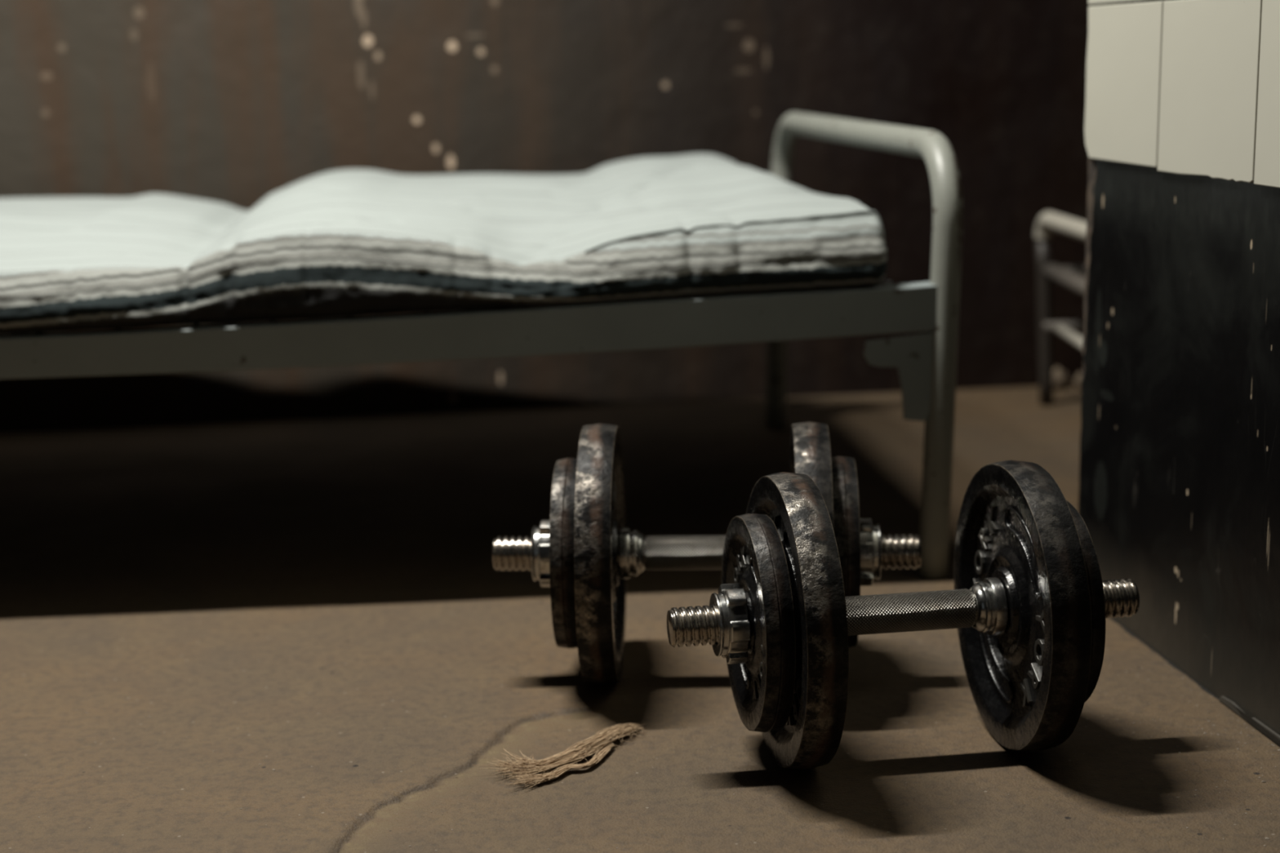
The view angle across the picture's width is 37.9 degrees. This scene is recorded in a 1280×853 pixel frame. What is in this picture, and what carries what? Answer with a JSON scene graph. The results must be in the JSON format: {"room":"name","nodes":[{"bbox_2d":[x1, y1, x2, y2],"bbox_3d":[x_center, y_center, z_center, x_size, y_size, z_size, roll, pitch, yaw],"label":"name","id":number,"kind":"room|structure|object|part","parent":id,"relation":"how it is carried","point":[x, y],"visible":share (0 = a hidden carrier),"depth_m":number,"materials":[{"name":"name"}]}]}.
{"room":"prison cell","nodes":[
{"label":"prison cell","id":0,"kind":"room"},
{"bbox_2d":[0,0,1091,433],"bbox_3d":[0.101,-1.383,3.061,5.300,2.700,0.152,-3,11,-8],"label":"wall","id":1,"kind":"structure","parent":0,"point":[237,104],"depth_m":3.13,"materials":[{"name":"brown paint"}]},
{"bbox_2d":[0,384,1279,852],"bbox_3d":[0.087,0.379,1.147,4.960,0.003,5.300,-1,11,0],"label":"floor","id":2,"kind":"structure","parent":0,"point":[270,536],"depth_m":1.82,"materials":[{"name":"concrete"}]},
{"bbox_2d":[0,111,963,580],"bbox_3d":[-0.679,-0.128,2.457,2.015,0.506,0.920,-2,11,-4],"label":"bed","id":3,"kind":"object","parent":2,"relation":"on","point":[926,363],"visible":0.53,"depth_m":2.06,"materials":[{"name":"grey metal"}]},
{"bbox_2d":[0,153,887,333],"bbox_3d":[-0.664,-0.258,2.461,1.812,0.134,0.979,-2,11,-4],"label":"mattress","id":4,"kind":"object","parent":3,"relation":"on","point":[348,242],"visible":1,"depth_m":2.06,"materials":[{"name":"white fabric"}]},
{"bbox_3d":[-0.621,-0.091,2.022,1.912,0.076,0.034,-2,11,-4],"label":"rail","id":5,"kind":"part","parent":3,"relation":"part of","materials":[{"name":"grey metal"}]},
{"bbox_2d":[471,723,647,791],"bbox_3d":[-0.057,0.279,1.613,0.187,0.015,0.068,-10,15,-39],"label":"scrap","id":6,"kind":"object","parent":2,"relation":"on","point":[526,766],"visible":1,"depth_m":1.59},
{"bbox_2d":[38,616,1279,852],"bbox_3d":[0.025,0.273,1.672,1.115,0.002,0.730,-1,11,0],"label":"floor grit","id":7,"kind":"structure","parent":2,"relation":"on","point":[508,616],"depth_m":1.62,"materials":[{"name":"gravel"}]},
{"bbox_2d":[492,422,921,684],"bbox_3d":[0.063,0.121,1.793,0.409,0.250,0.250,0,11,3],"label":"dumbbell","id":8,"kind":"object","parent":2,"relation":"on","point":[586,553],"visible":0.73,"depth_m":1.73,"materials":[{"name":"metal"}]},
{"bbox_3d":[-0.067,0.122,1.800,0.024,0.183,0.184,0,-27,3],"label":"weight plate","id":9,"kind":"part","parent":8,"relation":"part of","materials":[{"name":"black metal"}]},
{"bbox_3d":[-0.036,0.122,1.798,0.033,0.250,0.250,0,-16,3],"label":"weight plate","id":10,"kind":"part","parent":8,"relation":"part of","materials":[{"name":"black metal"}]},
{"bbox_3d":[0.163,0.120,1.788,0.033,0.250,0.250,0,36,3],"label":"weight plate","id":11,"kind":"part","parent":8,"relation":"part of","materials":[{"name":"black metal"}]},
{"bbox_3d":[0.193,0.120,1.787,0.024,0.184,0.183,0,-27,3],"label":"weight plate","id":12,"kind":"part","parent":8,"relation":"part of","materials":[{"name":"black metal"}]},
{"bbox_2d":[666,460,1139,769],"bbox_3d":[0.227,0.159,1.592,0.409,0.250,0.250,-3,11,-9],"label":"dumbbell","id":13,"kind":"object","parent":2,"relation":"on","point":[1029,604],"visible":1,"depth_m":1.54,"materials":[{"name":"metal"}]},
{"bbox_3d":[0.098,0.165,1.573,0.024,0.184,0.183,-3,26,-9],"label":"weight plate","id":14,"kind":"part","parent":13,"relation":"part of","materials":[{"name":"black metal"}]},
{"bbox_3d":[0.128,0.164,1.577,0.033,0.250,0.250,-3,29,-9],"label":"weight plate","id":15,"kind":"part","parent":13,"relation":"part of","materials":[{"name":"black metal"}]},
{"bbox_3d":[0.326,0.154,1.607,0.033,0.250,0.250,-3,11,-9],"label":"weight plate","id":16,"kind":"part","parent":13,"relation":"part of","materials":[{"name":"black metal"}]},
{"bbox_3d":[0.355,0.152,1.612,0.024,0.183,0.184,-3,26,-9],"label":"weight plate","id":17,"kind":"part","parent":13,"relation":"part of","materials":[{"name":"black metal"}]},
{"bbox_2d":[1034,211,1086,406],"bbox_3d":[0.868,-0.161,2.923,0.407,0.333,0.465,-2,11,-3],"label":"frame","id":18,"kind":"object","parent":2,"relation":"on","point":[1071,277],"visible":0.37,"depth_m":3.08,"materials":[{"name":"grey metal"}]},
{"bbox_3d":[0.678,-0.173,3.124,0.024,0.285,0.051,9,15,41],"label":"leg","id":19,"kind":"part","parent":18,"relation":"part of","materials":[{"name":"grey metal"}]},
{"bbox_2d":[1053,367,1068,389],"bbox_3d":[0.742,-0.086,3.304,0.035,0.039,0.038,-1,11,0],"label":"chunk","id":20,"kind":"object","parent":2,"relation":"on","point":[1060,378],"visible":0.65,"depth_m":3.29,"materials":[{"name":"beige stone"}]},
{"bbox_2d":[1074,372,1082,389],"bbox_3d":[0.783,-0.081,3.296,0.029,0.030,0.028,4,12,23],"label":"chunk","id":21,"kind":"object","parent":2,"relation":"on","point":[1077,380],"visible":0.42,"depth_m":3.29,"materials":[{"name":"beige stone"}]},
{"bbox_2d":[1078,4,1279,734],"bbox_3d":[0.835,-0.790,0.035,0.221,2.700,3.710,-3,11,-8],"label":"wall","id":22,"kind":"structure","parent":0,"point":[1179,494],"depth_m":1.76,"materials":[{"name":"black paint"}]},
{"bbox_2d":[1084,0,1279,187],"bbox_3d":[0.714,-0.885,0.049,0.004,1.931,3.598,-3,11,-8],"label":"wall tiles","id":23,"kind":"object","parent":22,"relation":"attached to","point":[1177,86],"depth_m":1.73,"materials":[{"name":"beige tile"}]},
{"bbox_2d":[1109,617,1266,737],"bbox_3d":[0.578,0.309,1.442,0.004,0.001,1.288,-3,11,-8],"label":"trim","id":24,"kind":"structure","parent":22,"relation":"attached to","point":[1113,620],"depth_m":1.83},
{"bbox_2d":[1218,696,1279,746],"bbox_3d":[0.581,0.309,1.414,0.003,0.010,0.638,-3,11,-8],"label":"trim","id":25,"kind":"structure","parent":22,"relation":"attached to","point":[1264,729],"depth_m":1.65,"materials":[{"name":"paint"}]}
]}

